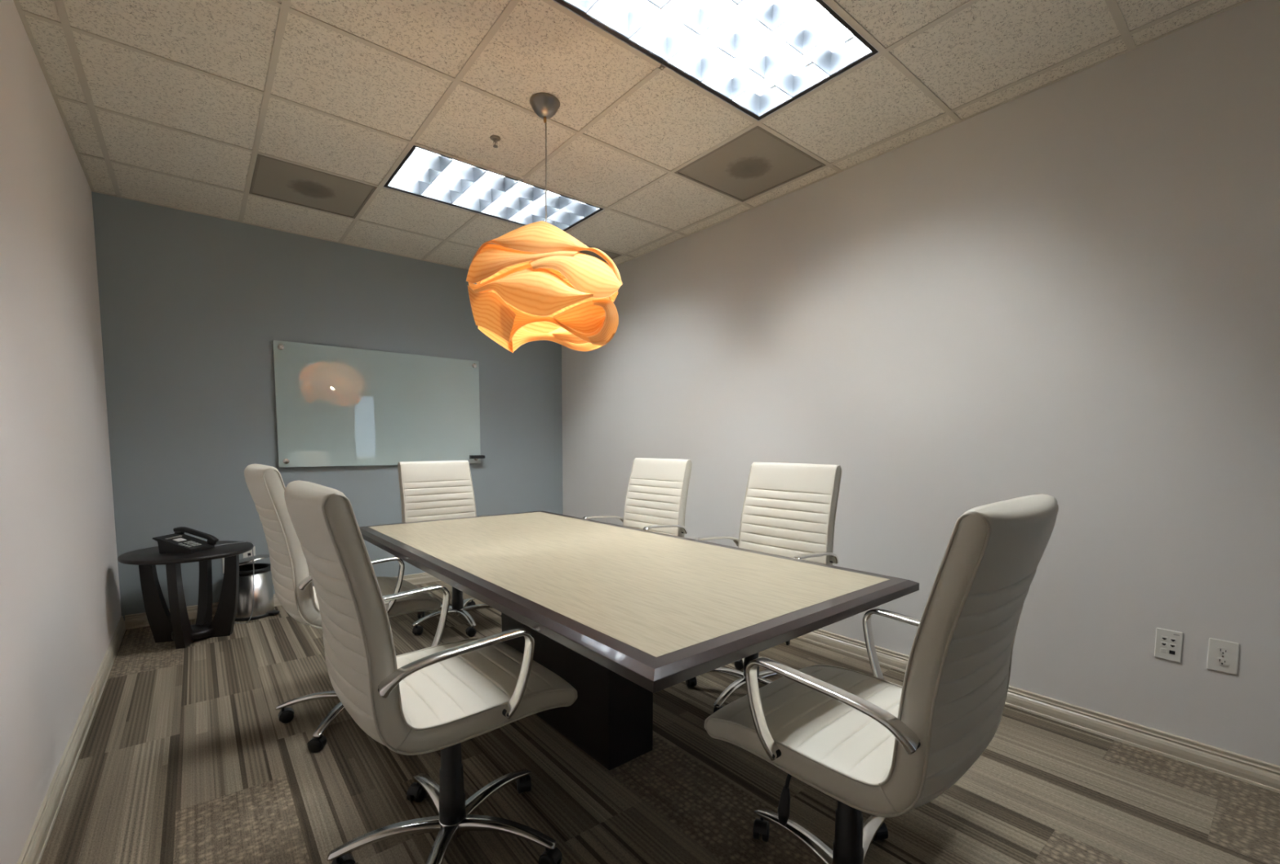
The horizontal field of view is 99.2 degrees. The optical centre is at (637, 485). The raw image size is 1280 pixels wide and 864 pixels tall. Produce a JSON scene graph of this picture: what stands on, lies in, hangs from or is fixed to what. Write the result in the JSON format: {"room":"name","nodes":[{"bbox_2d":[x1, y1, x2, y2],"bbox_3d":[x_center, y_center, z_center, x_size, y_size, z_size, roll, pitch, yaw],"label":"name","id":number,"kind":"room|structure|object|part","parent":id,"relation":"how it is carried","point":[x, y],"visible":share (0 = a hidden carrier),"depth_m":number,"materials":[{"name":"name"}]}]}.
{"room":"conference room","nodes":[
{"label":"conference room","id":0,"kind":"room"},
{"bbox_2d":[0,0,121,863],"bbox_3d":[-1.249,-0.371,0.760,0.120,3.016,6.695,-3,6,-39],"label":"wall","id":1,"kind":"structure","parent":0,"point":[60,614],"depth_m":1.94,"materials":[{"name":"white paint"}]},
{"bbox_2d":[16,615,125,863],"bbox_3d":[-1.200,1.085,0.913,0.017,0.090,6.695,-3,6,-39],"label":"baseboard","id":2,"kind":"structure","parent":1,"relation":"attached to","point":[34,846],"depth_m":1.93,"materials":[{"name":"beige"}]},
{"bbox_2d":[91,191,562,620],"bbox_3d":[-2.072,-0.654,4.469,3.529,3.016,0.120,-3,6,-39],"label":"wall","id":3,"kind":"structure","parent":0,"point":[193,306],"depth_m":3.82,"materials":[{"name":"grey"}]},
{"bbox_2d":[222,557,224,573],"bbox_3d":[-2.873,0.559,3.829,0.076,0.117,0.009,-3,6,-39],"label":"power outlet","id":4,"kind":"object","parent":3,"relation":"attached to","point":[223,558],"visible":0.09,"depth_m":3.81,"materials":[{"name":"white"}]},
{"bbox_2d":[243,546,255,563],"bbox_3d":[-2.781,0.501,3.899,0.072,0.117,0.008,-3,6,-39],"label":"wall jack","id":5,"kind":"object","parent":3,"relation":"attached to","point":[246,554],"visible":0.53,"depth_m":3.90,"materials":[{"name":"white plastic"}]},
{"bbox_2d":[124,572,440,629],"bbox_3d":[-2.033,0.809,4.526,3.257,0.090,0.017,-3,6,-39],"label":"baseboard","id":6,"kind":"structure","parent":3,"relation":"attached to","point":[138,620],"depth_m":3.72,"materials":[{"name":"beige"}]},
{"bbox_2d":[272,340,480,466],"bbox_3d":[-2.018,-0.618,4.413,1.532,0.910,0.040,-3,6,-39],"label":"whiteboard","id":7,"kind":"object","parent":3,"relation":"attached to","point":[335,406],"visible":0.94,"depth_m":4.32,"materials":[{"name":"grey glass"}]},
{"bbox_2d":[469,454,484,458],"bbox_3d":[-1.435,-0.254,4.872,0.130,0.032,0.048,-3,6,-39],"label":"eraser","id":8,"kind":"object","parent":7,"relation":"attached to","point":[471,456],"visible":1,"depth_m":4.85,"materials":[{"name":"black plastic"}]},
{"bbox_2d":[18,0,1243,269],"bbox_3d":[0.078,-1.664,1.739,3.282,0.014,6.688,-3,6,-39],"label":"ceiling","id":9,"kind":"structure","parent":0,"point":[987,46],"depth_m":2.38,"materials":[{"name":"tile"}]},
{"bbox_2d":[248,154,377,218],"bbox_3d":[-1.957,-1.825,3.271,0.584,0.104,0.584,-3,6,-39],"label":"ceiling vent","id":10,"kind":"object","parent":9,"relation":"in","point":[275,179],"visible":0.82,"depth_m":3.25,"materials":[{"name":"beige"}]},
{"bbox_2d":[382,145,604,231],"bbox_3d":[-0.863,-1.856,3.372,1.197,0.154,0.588,-3,6,-39],"label":"ceiling light","id":11,"kind":"object","parent":9,"relation":"attached to","point":[424,173],"visible":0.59,"depth_m":3.38,"materials":[{"name":"white"}]},
{"bbox_2d":[489,134,500,147],"bbox_3d":[-0.710,-1.711,2.716,0.051,0.041,0.051,-3,6,-39],"label":"sprinkler","id":12,"kind":"object","parent":9,"relation":"attached to","point":[495,138],"visible":1,"depth_m":2.71,"materials":[{"name":"brown"}]},
{"bbox_2d":[466,92,622,352],"bbox_3d":[-0.414,-1.167,2.457,0.679,1.085,0.622,-1,4,-9],"label":"pendant lamp","id":13,"kind":"object","parent":9,"relation":"hanging from","point":[535,284],"visible":1,"depth_m":2.28,"materials":[{"name":"orange wood"}]},
{"bbox_3d":[-0.413,-1.281,2.461,0.010,0.699,0.006,-1,4,-9],"label":"cord","id":14,"kind":"part","parent":13,"relation":"part of","materials":[{"name":"beige plastic"}]},
{"bbox_2d":[577,244,622,262],"bbox_3d":[-0.537,-1.908,4.420,0.584,0.104,0.584,-3,6,-39],"label":"ceiling vent","id":15,"kind":"object","parent":9,"relation":"in","point":[611,255],"visible":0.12,"depth_m":4.37,"materials":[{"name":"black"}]},
{"bbox_2d":[16,0,1209,262],"bbox_3d":[0.078,-1.654,1.740,3.289,0.003,6.695,-3,6,-39],"label":"grid","id":16,"kind":"structure","parent":9,"relation":"attached to","point":[1113,7],"depth_m":2.40,"materials":[{"name":"beige metal"}]},
{"bbox_2d":[552,0,879,120],"bbox_3d":[0.290,-1.746,1.956,1.197,0.154,0.588,-3,6,-39],"label":"ceiling light","id":17,"kind":"object","parent":9,"relation":"attached to","point":[758,57],"visible":0.91,"depth_m":2.13,"materials":[{"name":"white plastic"}]},
{"bbox_2d":[674,125,826,201],"bbox_3d":[0.616,-1.798,3.005,0.584,0.104,0.584,-3,6,-39],"label":"ceiling vent","id":18,"kind":"object","parent":9,"relation":"in","point":[757,162],"visible":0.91,"depth_m":2.98,"materials":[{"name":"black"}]},
{"bbox_2d":[40,580,1279,863],"bbox_3d":[0.071,1.055,1.945,3.289,0.001,6.695,-3,6,-39],"label":"floor","id":19,"kind":"structure","parent":0,"point":[186,756],"depth_m":1.89,"materials":[{"name":"carpet"}]},
{"bbox_2d":[117,540,253,648],"bbox_3d":[-2.727,0.667,3.333,0.636,0.550,0.636,-3,6,-39],"label":"side table","id":20,"kind":"object","parent":19,"relation":"on","point":[166,625],"visible":0.91,"depth_m":3.27,"materials":[{"name":"black wood"}]},
{"bbox_3d":[-2.876,0.684,3.282,0.175,0.523,0.045,-1,5,-19],"label":"leg","id":21,"kind":"part","parent":20,"relation":"part of","materials":[{"name":"black wood"}]},
{"bbox_3d":[-2.675,0.692,3.185,0.045,0.523,0.175,-1,5,-19],"label":"leg","id":22,"kind":"part","parent":20,"relation":"part of","materials":[{"name":"black wood"}]},
{"bbox_2d":[152,526,218,553],"bbox_3d":[-2.731,0.328,3.296,0.251,0.130,0.198,0,4,-1],"label":"desk telephone","id":23,"kind":"object","parent":20,"relation":"on","point":[178,542],"visible":1,"depth_m":3.27,"materials":[{"name":"black plastic"}]},
{"bbox_2d":[214,540,253,623],"bbox_3d":[-2.723,0.641,3.651,0.236,0.563,0.471,-3,6,-39],"label":"phone cord","id":24,"kind":"object","parent":23,"relation":"attached to","point":[248,540],"visible":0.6,"depth_m":3.62,"materials":[{"name":"grey plastic"}]},
{"bbox_3d":[-2.778,0.669,3.482,0.045,0.523,0.175,-1,5,-19],"label":"leg","id":25,"kind":"part","parent":20,"relation":"part of","materials":[{"name":"black wood"}]},
{"bbox_3d":[-2.578,0.677,3.385,0.175,0.523,0.045,-1,5,-19],"label":"leg","id":26,"kind":"part","parent":20,"relation":"part of","materials":[{"name":"black wood"}]},
{"bbox_2d":[235,554,279,621],"bbox_3d":[-2.690,0.696,3.783,0.279,0.424,0.272,4,6,41],"label":"pedal bin","id":27,"kind":"object","parent":19,"relation":"on","point":[264,603],"visible":0.66,"depth_m":3.71,"materials":[{"name":"silver metal"}]},
{"bbox_3d":[-2.697,0.525,3.772,0.255,0.082,0.262,0,4,-2],"label":"lid","id":28,"kind":"part","parent":27,"relation":"part of","materials":[{"name":"silver metal"}]},
{"bbox_2d":[244,463,440,752],"bbox_3d":[-1.259,0.461,2.383,0.702,1.112,0.629,-4,6,-41],"label":"office chair","id":29,"kind":"object","parent":19,"relation":"on","point":[291,578],"visible":0.55,"depth_m":2.07,"materials":[{"name":"white leather"}]},
{"bbox_3d":[-1.441,0.228,2.189,0.196,0.618,0.516,-4,6,-41],"label":"backrest","id":30,"kind":"part","parent":29,"relation":"part of","materials":[{"name":"beige leather"}]},
{"bbox_3d":[-1.406,0.934,2.372,0.299,0.047,0.050,-1,5,-17],"label":"leg","id":31,"kind":"part","parent":29,"relation":"part of","materials":[{"name":"silver metal"}]},
{"bbox_3d":[-1.240,0.944,2.248,0.050,0.047,0.299,0,4,1],"label":"leg","id":32,"kind":"part","parent":29,"relation":"part of","materials":[{"name":"silver metal"}]},
{"bbox_3d":[-1.109,0.412,2.129,0.372,0.228,0.057,-4,6,-41],"label":"armrest","id":33,"kind":"part","parent":29,"relation":"part of","materials":[{"name":"silver metal"}]},
{"bbox_3d":[-1.221,0.504,2.405,0.519,0.102,0.516,-4,6,-41],"label":"seat","id":34,"kind":"part","parent":29,"relation":"part of","materials":[{"name":"beige leather"}]},
{"bbox_2d":[284,480,577,863],"bbox_3d":[-0.574,0.532,1.566,0.692,1.096,0.632,-4,6,-40],"label":"office chair","id":35,"kind":"object","parent":19,"relation":"on","point":[437,696],"visible":1,"depth_m":1.37,"materials":[{"name":"beige leather"}]},
{"bbox_3d":[-0.754,0.306,1.380,0.196,0.618,0.516,-4,6,-40],"label":"backrest","id":36,"kind":"part","parent":35,"relation":"part of","materials":[{"name":"beige leather"}]},
{"bbox_3d":[-0.711,0.999,1.544,0.299,0.047,0.050,-2,5,-22],"label":"leg","id":37,"kind":"part","parent":35,"relation":"part of","materials":[{"name":"silver metal"}]},
{"bbox_3d":[-0.780,0.458,1.732,0.372,0.228,0.057,-4,6,-40],"label":"armrest","id":38,"kind":"part","parent":35,"relation":"part of","materials":[{"name":"silver metal"}]},
{"bbox_3d":[-0.661,0.983,1.744,0.050,0.047,0.299,-3,6,-40],"label":"leg","id":39,"kind":"part","parent":35,"relation":"part of","materials":[{"name":"silver metal"}]},
{"bbox_3d":[-0.534,1.007,1.434,0.050,0.047,0.299,0,4,-4],"label":"leg","id":40,"kind":"part","parent":35,"relation":"part of","materials":[{"name":"silver metal"}]},
{"bbox_3d":[-0.424,0.490,1.313,0.372,0.228,0.057,-4,6,-40],"label":"armrest","id":41,"kind":"part","parent":35,"relation":"part of","materials":[{"name":"silver metal"}]},
{"bbox_3d":[-0.531,0.582,1.591,0.519,0.102,0.516,-4,6,-40],"label":"seat","id":42,"kind":"part","parent":35,"relation":"part of","materials":[{"name":"beige leather"}]},
{"bbox_3d":[-0.454,0.983,1.759,0.050,0.047,0.299,3,5,32],"label":"leg","id":43,"kind":"part","parent":35,"relation":"part of","materials":[{"name":"silver metal"}]},
{"bbox_3d":[-0.376,0.998,1.567,0.299,0.047,0.050,1,4,14],"label":"leg","id":44,"kind":"part","parent":35,"relation":"part of","materials":[{"name":"silver metal"}]},
{"bbox_2d":[397,460,493,636],"bbox_3d":[-1.226,0.385,3.623,0.656,1.076,0.718,-4,6,-42],"label":"office chair","id":45,"kind":"object","parent":19,"relation":"on","point":[437,490],"visible":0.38,"depth_m":3.71,"materials":[{"name":"white leather"}]},
{"bbox_3d":[-1.310,0.849,3.504,0.050,0.047,0.299,3,5,37],"label":"leg","id":46,"kind":"part","parent":45,"relation":"part of","materials":[{"name":"silver metal"}]},
{"bbox_3d":[-1.388,0.141,3.795,0.516,0.618,0.196,-4,6,-42],"label":"backrest","id":47,"kind":"part","parent":45,"relation":"part of","materials":[{"name":"beige leather"}]},
{"bbox_3d":[-1.103,0.849,3.501,0.050,0.047,0.299,-3,5,-35],"label":"leg","id":48,"kind":"part","parent":45,"relation":"part of","materials":[{"name":"silver metal"}]},
{"bbox_3d":[-1.201,0.825,3.821,0.050,0.047,0.299,0,4,1],"label":"leg","id":49,"kind":"part","parent":45,"relation":"part of","materials":[{"name":"silver metal"}]},
{"bbox_3d":[-1.035,0.835,3.697,0.299,0.047,0.050,-1,5,-17],"label":"leg","id":50,"kind":"part","parent":45,"relation":"part of","materials":[{"name":"silver metal"}]},
{"bbox_2d":[582,457,692,537],"bbox_3d":[-0.069,0.390,3.403,0.695,1.104,0.628,-4,6,-43],"label":"office chair","id":51,"kind":"object","parent":19,"relation":"on","point":[656,495],"visible":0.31,"depth_m":3.48,"materials":[{"name":"white leather"}]},
{"bbox_3d":[-0.214,0.308,3.624,0.372,0.228,0.057,-4,6,-43],"label":"armrest","id":52,"kind":"part","parent":51,"relation":"part of","materials":[{"name":"silver metal"}]},
{"bbox_3d":[0.121,0.136,3.547,0.196,0.618,0.516,-4,6,-43],"label":"backrest","id":53,"kind":"part","parent":51,"relation":"part of","materials":[{"name":"beige leather"}]},
{"bbox_3d":[0.163,0.339,3.225,0.372,0.228,0.057,-4,6,-43],"label":"armrest","id":54,"kind":"part","parent":51,"relation":"part of","materials":[{"name":"silver metal"}]},
{"bbox_2d":[359,511,919,770],"bbox_3d":[-0.300,0.643,2.374,1.168,0.755,2.428,-3,6,-40],"label":"conference table","id":55,"kind":"object","parent":19,"relation":"on","point":[624,615],"visible":0.88,"depth_m":1.82,"materials":[{"name":"laminate"}]},
{"bbox_2d":[685,462,841,712],"bbox_3d":[0.569,0.455,2.574,0.696,1.104,0.627,-4,6,-42],"label":"office chair","id":56,"kind":"object","parent":19,"relation":"on","point":[789,509],"visible":0.48,"depth_m":2.65,"materials":[{"name":"white leather"}]},
{"bbox_3d":[0.415,0.371,2.814,0.372,0.228,0.057,-4,6,-42],"label":"armrest","id":57,"kind":"part","parent":56,"relation":"part of","materials":[{"name":"silver metal"}]},
{"bbox_3d":[0.378,0.916,2.664,0.299,0.047,0.050,2,5,21],"label":"leg","id":58,"kind":"part","parent":56,"relation":"part of","materials":[{"name":"silver metal"}]},
{"bbox_3d":[0.431,0.932,2.464,0.050,0.047,0.299,4,6,39],"label":"leg","id":59,"kind":"part","parent":56,"relation":"part of","materials":[{"name":"silver metal"}]},
{"bbox_3d":[0.639,0.933,2.453,0.050,0.047,0.299,-3,5,-33],"label":"leg","id":60,"kind":"part","parent":56,"relation":"part of","materials":[{"name":"silver metal"}]},
{"bbox_3d":[0.713,0.919,2.646,0.299,0.047,0.050,-1,4,-15],"label":"leg","id":61,"kind":"part","parent":56,"relation":"part of","materials":[{"name":"silver metal"}]},
{"bbox_3d":[0.748,0.200,2.729,0.196,0.618,0.516,-4,6,-42],"label":"backrest","id":62,"kind":"part","parent":56,"relation":"part of","materials":[{"name":"beige leather"}]},
{"bbox_3d":[0.782,0.403,2.406,0.372,0.228,0.057,-4,6,-42],"label":"armrest","id":63,"kind":"part","parent":56,"relation":"part of","materials":[{"name":"silver metal"}]},
{"bbox_2d":[704,493,1058,863],"bbox_3d":[0.572,0.555,1.370,0.636,1.086,0.696,-4,6,-41],"label":"office chair","id":64,"kind":"object","parent":19,"relation":"on","point":[880,748],"visible":1,"depth_m":1.10,"materials":[{"name":"white leather"}]},
{"bbox_3d":[0.407,0.692,1.333,0.160,0.047,0.010,-4,6,-41],"label":"lever","id":65,"kind":"part","parent":64,"relation":"part of","materials":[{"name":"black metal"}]},
{"bbox_3d":[0.448,1.000,1.561,0.050,0.047,0.299,-3,5,-33],"label":"leg","id":66,"kind":"part","parent":64,"relation":"part of","materials":[{"name":"silver metal"}]},
{"bbox_3d":[0.533,0.610,1.397,0.516,0.102,0.519,-4,6,-41],"label":"seat","id":67,"kind":"part","parent":64,"relation":"part of","materials":[{"name":"beige leather"}]},
{"bbox_3d":[0.389,0.516,1.137,0.057,0.228,0.372,-4,6,-41],"label":"armrest","id":68,"kind":"part","parent":64,"relation":"part of","materials":[{"name":"silver metal"}]},
{"bbox_3d":[0.655,1.002,1.550,0.050,0.047,0.299,4,6,39],"label":"leg","id":69,"kind":"part","parent":64,"relation":"part of","materials":[{"name":"silver metal"}]},
{"bbox_3d":[0.800,0.489,1.501,0.057,0.228,0.372,-4,6,-41],"label":"armrest","id":70,"kind":"part","parent":64,"relation":"part of","materials":[{"name":"silver metal"}]},
{"bbox_3d":[0.728,0.337,1.156,0.516,0.618,0.196,-4,6,-41],"label":"backrest","id":71,"kind":"part","parent":64,"relation":"part of","materials":[{"name":"beige leather"}]},
{"bbox_2d":[561,0,1279,765],"bbox_3d":[1.398,-0.526,2.902,0.120,3.016,6.695,-3,6,-39],"label":"wall","id":72,"kind":"structure","parent":0,"point":[1067,290],"depth_m":2.36,"materials":[{"name":"white paint"}]},
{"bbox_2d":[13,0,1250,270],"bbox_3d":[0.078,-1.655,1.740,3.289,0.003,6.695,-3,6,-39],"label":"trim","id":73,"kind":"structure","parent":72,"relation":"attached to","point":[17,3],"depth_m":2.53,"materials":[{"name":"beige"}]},
{"bbox_2d":[797,628,1279,793],"bbox_3d":[1.341,0.935,2.970,0.017,0.090,6.695,-3,6,-39],"label":"baseboard","id":74,"kind":"structure","parent":72,"relation":"attached to","point":[1246,769],"depth_m":2.20,"materials":[{"name":"beige"}]},
{"bbox_2d":[1154,627,1182,662],"bbox_3d":[2.039,0.614,2.091,0.008,0.117,0.074,-3,6,-39],"label":"data plate","id":75,"kind":"object","parent":72,"relation":"attached to","point":[1168,643],"visible":1,"depth_m":2.09,"materials":[{"name":"white plastic"}]},
{"bbox_2d":[1206,637,1239,675],"bbox_3d":[2.129,0.622,1.980,0.009,0.117,0.076,-3,6,-39],"label":"power outlet","id":76,"kind":"object","parent":72,"relation":"attached to","point":[1222,655],"visible":1,"depth_m":1.98,"materials":[{"name":"white plastic"}]},
{"bbox_2d":[1215,657,1229,666],"bbox_3d":[2.127,0.642,1.980,0.004,0.025,0.034,-3,6,-39],"label":"socket","id":77,"kind":"object","parent":76,"relation":"attached to","point":[1220,661],"depth_m":1.98,"materials":[{"name":"white plastic"}]},
{"bbox_2d":[1216,646,1230,655],"bbox_3d":[2.128,0.603,1.978,0.004,0.025,0.034,-3,6,-39],"label":"socket","id":78,"kind":"object","parent":76,"relation":"attached to","point":[1220,651],"depth_m":1.98,"materials":[{"name":"white plastic"}]}
]}

